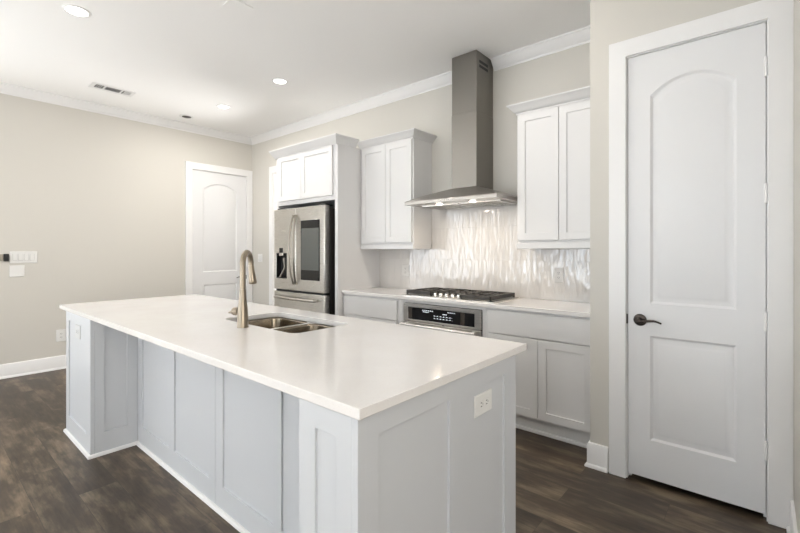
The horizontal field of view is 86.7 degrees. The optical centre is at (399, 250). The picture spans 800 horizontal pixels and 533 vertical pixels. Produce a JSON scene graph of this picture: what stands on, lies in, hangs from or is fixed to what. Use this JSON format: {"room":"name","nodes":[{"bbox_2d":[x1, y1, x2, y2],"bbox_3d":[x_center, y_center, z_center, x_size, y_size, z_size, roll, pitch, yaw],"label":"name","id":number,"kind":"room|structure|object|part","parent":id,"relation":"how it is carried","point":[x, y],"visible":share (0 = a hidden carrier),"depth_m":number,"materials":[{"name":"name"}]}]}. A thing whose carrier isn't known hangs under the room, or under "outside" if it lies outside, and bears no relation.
{"room":"kitchen","nodes":[
{"label":"kitchen","id":0,"kind":"room"},
{"bbox_2d":[0,93,251,364],"bbox_3d":[-5.360,-0.200,2.997,0.100,3.040,9.574,0,0,41],"label":"wall","id":1,"kind":"structure","parent":0,"point":[99,199],"depth_m":4.91,"materials":[{"name":"grey paint"}]},
{"bbox_2d":[0,254,8,260],"bbox_3d":[-4.101,0.070,4.372,0.021,0.076,0.102,0,0,41],"label":"wall control","id":2,"kind":"object","parent":1,"relation":"attached to","point":[3,257],"visible":1,"depth_m":4.38,"materials":[{"name":"black plastic"}]},
{"bbox_2d":[9,265,24,276],"bbox_3d":[-4.033,0.214,4.463,0.006,0.120,0.122,0,0,41],"label":"blank plate","id":3,"kind":"object","parent":1,"relation":"attached to","point":[15,270],"visible":1,"depth_m":4.46,"materials":[{"name":"white plastic"}]},
{"bbox_2d":[10,251,36,262],"bbox_3d":[-3.996,0.067,4.502,0.011,0.119,0.208,0,0,41],"label":"light switch","id":4,"kind":"object","parent":1,"relation":"attached to","point":[15,256],"visible":1,"depth_m":4.50,"materials":[{"name":"white plastic"}]},
{"bbox_2d":[0,355,65,378],"bbox_3d":[-5.671,1.246,2.537,0.026,0.148,8.472,0,0,41],"label":"baseboard","id":5,"kind":"structure","parent":1,"relation":"attached to","point":[9,370],"depth_m":4.55,"materials":[{"name":"white paint"}]},
{"bbox_2d":[56,329,65,341],"bbox_3d":[-3.792,0.946,4.743,0.008,0.132,0.088,0,0,41],"label":"electrical outlet","id":6,"kind":"object","parent":1,"relation":"attached to","point":[60,334],"visible":1,"depth_m":4.74,"materials":[{"name":"white plastic"}]},
{"bbox_2d":[185,161,252,302],"bbox_3d":[-2.616,0.049,6.158,0.162,2.542,0.990,0,0,41],"label":"door","id":7,"kind":"structure","parent":1,"relation":"in","point":[218,199],"depth_m":6.11,"materials":[{"name":"white paint"}]},
{"bbox_2d":[0,71,451,144],"bbox_3d":[-3.894,-1.672,1.674,3.848,0.094,9.474,0,0,41],"label":"crown molding","id":8,"kind":"structure","parent":1,"relation":"attached to","point":[445,79],"depth_m":4.99,"materials":[{"name":"white paint"}]},
{"bbox_2d":[269,165,276,305],"bbox_3d":[-1.515,0.049,5.931,0.946,2.542,0.123,0,0,41],"label":"panel","id":9,"kind":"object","parent":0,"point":[272,170],"depth_m":6.15,"materials":[{"name":"white paint"}]},
{"bbox_2d":[0,0,589,136],"bbox_3d":[-1.114,-1.770,-0.708,11.370,0.100,9.674,0,0,41],"label":"ceiling","id":10,"kind":"structure","parent":0,"point":[189,57],"depth_m":3.60,"materials":[{"name":"white paint"}]},
{"bbox_2d":[62,4,91,17],"bbox_3d":[-2.315,-1.716,3.038,0.172,0.008,0.172,0,0,41],"label":"recessed light","id":11,"kind":"object","parent":10,"relation":"in","point":[75,10],"visible":1,"depth_m":3.03,"materials":[{"name":"white paint"}]},
{"bbox_2d":[88,82,135,96],"bbox_3d":[-3.060,-1.716,4.520,0.180,0.007,0.390,0,0,41],"label":"ceiling vent","id":12,"kind":"object","parent":10,"relation":"in","point":[95,85],"visible":1,"depth_m":4.51,"materials":[{"name":"white metal"}]},
{"bbox_2d":[179,114,193,118],"bbox_3d":[-2.729,-1.712,5.421,0.170,0.016,0.170,0,0,41],"label":"ceiling speaker","id":13,"kind":"object","parent":10,"relation":"attached to","point":[186,116],"visible":1,"depth_m":5.40,"materials":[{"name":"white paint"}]},
{"bbox_2d":[216,104,230,108],"bbox_3d":[-2.104,-1.716,5.054,0.160,0.008,0.160,0,0,41],"label":"recessed light","id":14,"kind":"object","parent":10,"relation":"in","point":[222,106],"visible":1,"depth_m":5.04,"materials":[{"name":"white paint"}]},
{"bbox_2d":[222,0,253,15],"bbox_3d":[-1.142,-1.716,2.984,0.142,0.006,0.164,0,0,41],"label":"ceiling plate","id":15,"kind":"object","parent":10,"relation":"attached to","point":[236,6],"visible":1,"depth_m":2.98,"materials":[{"name":"white paint"}]},
{"bbox_2d":[272,78,287,83],"bbox_3d":[-1.217,-1.716,4.296,0.160,0.008,0.160,0,0,41],"label":"recessed light","id":16,"kind":"object","parent":10,"relation":"in","point":[274,80],"visible":1,"depth_m":4.29,"materials":[{"name":"white paint"}]},
{"bbox_2d":[0,368,786,532],"bbox_3d":[-1.114,1.370,-0.708,11.170,0.100,9.474,0,0,41],"label":"floor","id":17,"kind":"structure","parent":0,"point":[48,485],"depth_m":2.33,"materials":[{"name":"brown wood"}]},
{"bbox_2d":[63,311,515,532],"bbox_3d":[-0.979,0.878,2.446,3.098,0.884,0.939,0,0,41],"label":"kitchen island","id":18,"kind":"object","parent":17,"relation":"on","point":[265,459],"visible":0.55,"depth_m":1.77,"materials":[{"name":"grey paint"}]},
{"bbox_2d":[75,324,80,338],"bbox_3d":[-2.211,0.555,2.909,0.117,0.092,0.008,0,0,41],"label":"electrical outlet","id":19,"kind":"object","parent":18,"relation":"attached to","point":[77,327],"visible":1,"depth_m":2.89,"materials":[{"name":"grey plastic"}]},
{"bbox_3d":[-2.198,0.878,2.906,0.620,0.884,0.022,0,0,41],"label":"corner post","id":20,"kind":"part","parent":18,"relation":"part of","materials":[{"name":"grey paint"}]},
{"bbox_3d":[-1.886,0.878,2.817,0.030,0.884,0.248,0,0,41],"label":"post","id":21,"kind":"part","parent":18,"relation":"part of","materials":[{"name":"grey paint"}]},
{"bbox_3d":[-0.979,1.310,2.446,3.098,0.021,0.939,0,0,41],"label":"shoe moulding","id":22,"kind":"part","parent":18,"relation":"part of","materials":[{"name":"white paint"}]},
{"bbox_3d":[-1.363,0.878,2.545,1.116,0.884,0.020,0,0,41],"label":"panel","id":23,"kind":"part","parent":18,"relation":"part of","materials":[{"name":"grey paint"}]},
{"bbox_3d":[-0.528,0.878,1.829,1.076,0.884,0.020,0,0,41],"label":"panel","id":24,"kind":"part","parent":18,"relation":"part of","materials":[{"name":"grey paint"}]},
{"bbox_2d":[59,294,526,419],"bbox_3d":[-1.007,0.421,2.529,3.249,0.030,1.015,0,0,41],"label":"island countertop","id":25,"kind":"structure","parent":18,"relation":"on","point":[356,368],"depth_m":1.76,"materials":[{"name":"white stone"}]},
{"bbox_2d":[228,250,256,327],"bbox_3d":[-0.834,0.200,2.319,0.111,0.411,0.185,0,0,26],"label":"kitchen faucet","id":26,"kind":"object","parent":25,"relation":"on","point":[241,311],"visible":1,"depth_m":2.24,"materials":[{"name":"silver metal"}]},
{"bbox_2d":[237,289,248,327],"bbox_3d":[-0.837,0.305,2.255,0.060,0.200,0.060,0,0,41],"label":"faucet","id":27,"kind":"object","parent":26,"relation":"attached to","point":[242,309],"depth_m":2.24,"materials":[{"name":"silver metal"}]},
{"bbox_2d":[248,317,335,332],"bbox_3d":[-0.667,0.545,2.446,0.773,0.216,0.427,0,0,41],"label":"double sink","id":28,"kind":"object","parent":25,"relation":"in","point":[288,325],"visible":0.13,"depth_m":2.68,"materials":[{"name":"silver metal"}]},
{"bbox_3d":[-0.804,0.546,2.564,0.363,0.214,0.387,0,0,41],"label":"bowl","id":29,"kind":"part","parent":28,"relation":"part of","materials":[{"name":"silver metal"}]},
{"bbox_3d":[-0.520,0.546,2.321,0.336,0.214,0.387,0,0,41],"label":"bowl","id":30,"kind":"part","parent":28,"relation":"part of","materials":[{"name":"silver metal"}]},
{"bbox_3d":[-0.207,0.878,1.200,0.230,0.884,0.022,0,0,41],"label":"corner post","id":31,"kind":"part","parent":18,"relation":"part of","materials":[{"name":"grey paint"}]},
{"bbox_3d":[0.183,0.878,1.460,0.022,0.884,0.925,0,0,41],"label":"panel","id":32,"kind":"part","parent":18,"relation":"part of","materials":[{"name":"grey paint"}]},
{"bbox_2d":[474,388,491,417],"bbox_3d":[0.316,0.576,1.605,0.008,0.080,0.128,0,0,41],"label":"electrical outlet","id":33,"kind":"object","parent":18,"relation":"attached to","point":[482,401],"visible":1,"depth_m":1.59,"materials":[{"name":"white plastic"}]},
{"bbox_2d":[479,400,483,408],"bbox_3d":[0.305,0.576,1.588,0.002,0.027,0.031,0,0,41],"label":"receptacle","id":34,"kind":"object","parent":33,"relation":"attached to","point":[481,402],"depth_m":1.59,"materials":[{"name":"grey plastic"}]},
{"bbox_2d":[484,397,488,405],"bbox_3d":[0.331,0.576,1.618,0.002,0.027,0.031,0,0,41],"label":"receptacle","id":35,"kind":"object","parent":33,"relation":"attached to","point":[486,399],"depth_m":1.62,"materials":[{"name":"grey plastic"}]},
{"bbox_2d":[273,203,334,314],"bbox_3d":[-0.921,0.416,4.834,0.906,1.808,0.747,0,0,41],"label":"refrigerator","id":36,"kind":"object","parent":17,"relation":"on","point":[304,237],"visible":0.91,"depth_m":4.51,"materials":[{"name":"grey metal"}]},
{"bbox_3d":[-1.150,0.520,4.594,0.728,0.027,0.070,0,0,41],"label":"drawer handle","id":37,"kind":"part","parent":36,"relation":"part of","materials":[{"name":"silver metal"}]},
{"bbox_3d":[-1.090,0.864,4.636,0.906,0.812,0.072,0,0,41],"label":"freezer drawer","id":38,"kind":"part","parent":36,"relation":"part of","materials":[{"name":"silver metal"}]},
{"bbox_2d":[269,133,379,315],"bbox_3d":[-0.866,0.075,4.859,1.196,2.489,0.693,0,0,41],"label":"tall cabinet","id":39,"kind":"object","parent":17,"relation":"on","point":[326,169],"visible":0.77,"depth_m":4.47,"materials":[{"name":"white paint"}]},
{"bbox_3d":[-1.241,0.115,5.228,0.042,2.410,0.620,0,0,41],"label":"panel","id":40,"kind":"part","parent":39,"relation":"part of","materials":[{"name":"white paint"}]},
{"bbox_3d":[-1.252,-0.827,4.815,0.436,0.513,0.020,0,0,41],"label":"cupboard door","id":41,"kind":"part","parent":39,"relation":"part of","materials":[{"name":"white paint"}]},
{"bbox_3d":[-0.866,-1.123,4.859,1.196,0.091,0.693,0,0,41],"label":"crown moulding","id":42,"kind":"part","parent":39,"relation":"part of","materials":[{"name":"white paint"}]},
{"bbox_3d":[-0.886,-0.827,4.502,0.518,0.513,0.020,0,0,41],"label":"cupboard door","id":43,"kind":"part","parent":39,"relation":"part of","materials":[{"name":"white paint"}]},
{"bbox_3d":[-0.445,0.115,4.546,0.045,2.410,0.620,0,0,41],"label":"panel","id":44,"kind":"part","parent":39,"relation":"part of","materials":[{"name":"white paint"}]},
{"bbox_2d":[343,294,400,324],"bbox_3d":[-0.120,0.878,4.303,0.761,0.883,0.550,0,0,41],"label":"base cabinet","id":45,"kind":"object","parent":17,"relation":"on","point":[381,309],"visible":0.27,"depth_m":4.07,"materials":[{"name":"white paint"}]},
{"bbox_3d":[-0.299,0.779,4.108,0.722,0.271,0.020,0,0,41],"label":"drawer","id":46,"kind":"part","parent":45,"relation":"part of","materials":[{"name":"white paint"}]},
{"bbox_2d":[342,287,589,317],"bbox_3d":[0.523,0.421,3.746,2.464,0.030,0.560,0,0,41],"label":"countertop","id":47,"kind":"structure","parent":45,"relation":"on","point":[580,309],"depth_m":3.33,"materials":[{"name":"white stone"}]},
{"bbox_2d":[402,287,519,302],"bbox_3d":[0.522,0.382,3.751,0.940,0.048,0.465,0,0,41],"label":"gas cooktop","id":48,"kind":"object","parent":47,"relation":"in","point":[432,292],"visible":1,"depth_m":3.63,"materials":[{"name":"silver metal"}]},
{"bbox_2d":[401,299,486,337],"bbox_3d":[0.510,0.878,3.777,0.879,0.883,0.529,0,0,41],"label":"base cabinet","id":49,"kind":"object","parent":17,"relation":"on","point":[484,309],"visible":0.16,"depth_m":3.45,"materials":[{"name":"white paint"}]},
{"bbox_3d":[0.196,0.825,4.046,0.051,0.775,0.529,0,0,41],"label":"panel","id":50,"kind":"part","parent":49,"relation":"part of","materials":[{"name":"white paint"}]},
{"bbox_2d":[400,303,481,336],"bbox_3d":[0.470,0.822,3.719,0.783,0.712,0.570,0,0,41],"label":"wall oven","id":51,"kind":"object","parent":49,"relation":"in","point":[467,321],"visible":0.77,"depth_m":3.52,"materials":[{"name":"grey metal"}]},
{"bbox_3d":[0.330,0.549,3.556,0.675,0.106,0.002,0,0,41],"label":"control glass","id":52,"kind":"part","parent":51,"relation":"part of","materials":[{"name":"black glass"}]},
{"bbox_3d":[0.350,0.450,3.579,0.791,0.025,0.020,0,0,41],"label":"rail","id":53,"kind":"part","parent":49,"relation":"part of","materials":[{"name":"white paint"}]},
{"bbox_3d":[0.830,0.825,3.503,0.037,0.775,0.529,0,0,41],"label":"panel","id":54,"kind":"part","parent":49,"relation":"part of","materials":[{"name":"white paint"}]},
{"bbox_2d":[487,308,589,447],"bbox_3d":[1.149,0.878,3.215,0.820,0.883,0.550,0,0,41],"label":"base cabinet","id":55,"kind":"object","parent":17,"relation":"on","point":[553,373],"visible":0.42,"depth_m":2.95,"materials":[{"name":"white paint"}]},
{"bbox_3d":[0.833,0.912,3.138,0.388,0.565,0.020,0,0,41],"label":"cabinet door","id":56,"kind":"part","parent":55,"relation":"part of","materials":[{"name":"white paint"}]},
{"bbox_3d":[0.975,0.537,3.016,0.762,0.170,0.020,0,0,41],"label":"drawer","id":57,"kind":"part","parent":55,"relation":"part of","materials":[{"name":"white paint"}]},
{"bbox_3d":[1.124,0.912,2.889,0.370,0.565,0.020,0,0,41],"label":"cabinet door","id":58,"kind":"part","parent":55,"relation":"part of","materials":[{"name":"white paint"}]},
{"bbox_2d":[252,43,589,304],"bbox_3d":[2.001,-0.200,2.926,11.170,3.040,0.100,0,0,41],"label":"wall","id":59,"kind":"structure","parent":0,"point":[430,112],"depth_m":4.23,"materials":[{"name":"grey paint"}]},
{"bbox_2d":[258,254,261,261],"bbox_3d":[-2.105,0.108,6.372,0.120,0.118,0.011,0,0,41],"label":"light switch","id":60,"kind":"object","parent":59,"relation":"attached to","point":[259,255],"visible":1,"depth_m":6.37,"materials":[{"name":"white plastic"}]},
{"bbox_2d":[357,128,436,248],"bbox_3d":[-0.046,-0.585,4.372,0.784,1.135,0.366,0,0,41],"label":"upper cabinet","id":61,"kind":"object","parent":59,"relation":"attached to","point":[396,168],"visible":1,"depth_m":4.24,"materials":[{"name":"white paint"}]},
{"bbox_3d":[-0.272,-0.577,4.408,0.340,0.990,0.020,0,0,41],"label":"cabinet door","id":62,"kind":"part","parent":61,"relation":"part of","materials":[{"name":"white paint"}]},
{"bbox_3d":[-0.053,-0.041,4.411,0.722,0.048,0.294,0,0,41],"label":"light rail","id":63,"kind":"part","parent":61,"relation":"part of","materials":[{"name":"white paint"}]},
{"bbox_3d":[-0.046,-1.115,4.372,0.784,0.074,0.366,0,0,41],"label":"crown moulding","id":64,"kind":"part","parent":61,"relation":"part of","materials":[{"name":"white paint"}]},
{"bbox_3d":[-0.013,-0.577,4.185,0.335,0.990,0.020,0,0,41],"label":"cabinet door","id":65,"kind":"part","parent":61,"relation":"part of","materials":[{"name":"white paint"}]},
{"bbox_2d":[405,50,516,209],"bbox_3d":[0.564,-1.060,3.708,0.910,1.318,0.564,0,0,41],"label":"range hood","id":66,"kind":"object","parent":59,"relation":"attached to","point":[472,72],"visible":0.99,"depth_m":3.69,"materials":[{"name":"silver metal"}]},
{"bbox_3d":[0.570,-0.414,3.715,0.898,0.012,0.544,0,0,41],"label":"underside panel","id":67,"kind":"part","parent":66,"relation":"part of","materials":[{"name":"silver metal"}]},
{"bbox_2d":[380,204,589,302],"bbox_3d":[0.709,-0.018,3.962,2.466,0.845,0.008,0,0,41],"label":"tile backsplash","id":68,"kind":"structure","parent":59,"relation":"attached to","point":[475,248],"depth_m":3.88,"materials":[{"name":"white tile"}]},
{"bbox_2d":[402,265,409,275],"bbox_3d":[0.058,0.208,4.509,0.105,0.118,0.008,0,0,41],"label":"electrical outlet","id":69,"kind":"object","parent":68,"relation":"attached to","point":[405,268],"visible":1,"depth_m":4.50,"materials":[{"name":"grey plastic"}]},
{"bbox_2d":[555,268,562,282],"bbox_3d":[1.293,0.198,3.451,0.072,0.118,0.008,0,0,41],"label":"electrical outlet","id":70,"kind":"object","parent":68,"relation":"attached to","point":[558,271],"visible":1,"depth_m":3.44,"materials":[{"name":"grey plastic"}]},
{"bbox_2d":[490,25,589,70],"bbox_3d":[1.227,-1.672,3.471,1.041,0.094,0.080,0,0,41],"label":"crown molding","id":71,"kind":"structure","parent":59,"relation":"attached to","point":[581,36],"depth_m":3.50,"materials":[{"name":"white paint"}]},
{"bbox_2d":[506,86,589,248],"bbox_3d":[1.243,-0.585,3.266,0.745,1.135,0.366,0,0,41],"label":"upper cabinet","id":72,"kind":"object","parent":59,"relation":"attached to","point":[553,131],"visible":0.78,"depth_m":3.17,"materials":[{"name":"white paint"}]},
{"bbox_3d":[1.063,-0.577,3.264,0.318,0.990,0.020,0,0,41],"label":"cabinet door","id":73,"kind":"part","parent":72,"relation":"part of","materials":[{"name":"white paint"}]},
{"bbox_3d":[1.243,-1.115,3.266,0.745,0.074,0.366,0,0,41],"label":"crown moulding","id":74,"kind":"part","parent":72,"relation":"part of","materials":[{"name":"white paint"}]},
{"bbox_3d":[1.284,-0.041,3.266,0.683,0.048,0.294,0,0,41],"label":"light rail","id":75,"kind":"part","parent":72,"relation":"part of","materials":[{"name":"white paint"}]},
{"bbox_3d":[1.312,-0.577,3.050,0.332,0.990,0.020,0,0,41],"label":"cabinet door","id":76,"kind":"part","parent":72,"relation":"part of","materials":[{"name":"white paint"}]},
{"bbox_2d":[590,0,760,471],"bbox_3d":[3.483,-0.200,0.689,6.007,3.040,0.110,0,0,41],"label":"wall","id":77,"kind":"structure","parent":0,"point":[611,21],"depth_m":2.55,"materials":[{"name":"grey paint"}]},
{"bbox_2d":[584,441,607,472],"bbox_3d":[1.234,1.246,2.619,0.130,0.148,0.165,0,0,41],"label":"baseboard","id":78,"kind":"structure","parent":77,"relation":"attached to","point":[597,454],"depth_m":2.56,"materials":[{"name":"white paint"}]},
{"bbox_2d":[609,0,793,528],"bbox_3d":[1.572,0.049,2.286,0.805,2.542,0.162,0,0,41],"label":"door","id":79,"kind":"structure","parent":77,"relation":"in","point":[701,111],"depth_m":2.23,"materials":[{"name":"white paint"}]},
{"bbox_3d":[1.360,0.395,2.409,0.068,0.068,0.045,0,0,41],"label":"handle","id":80,"kind":"part","parent":79,"relation":"part of","materials":[{"name":"brown metal"}]},
{"bbox_3d":[1.385,0.397,2.353,0.116,0.029,0.021,0,0,43],"label":"lever","id":81,"kind":"part","parent":79,"relation":"part of","materials":[{"name":"brown metal"}]},
{"bbox_2d":[794,0,799,532],"bbox_3d":[3.475,-0.200,-0.025,5.091,3.040,0.985,0,0,41],"label":"wall","id":82,"kind":"structure","parent":0,"point":[796,2],"depth_m":1.78,"materials":[{"name":"grey paint"}]},
{"bbox_2d":[786,500,797,532],"bbox_3d":[1.855,1.246,1.333,0.917,0.148,0.991,0,0,41],"label":"baseboard","id":83,"kind":"structure","parent":82,"relation":"attached to","point":[792,528],"depth_m":1.89,"materials":[{"name":"white paint"}]}
]}

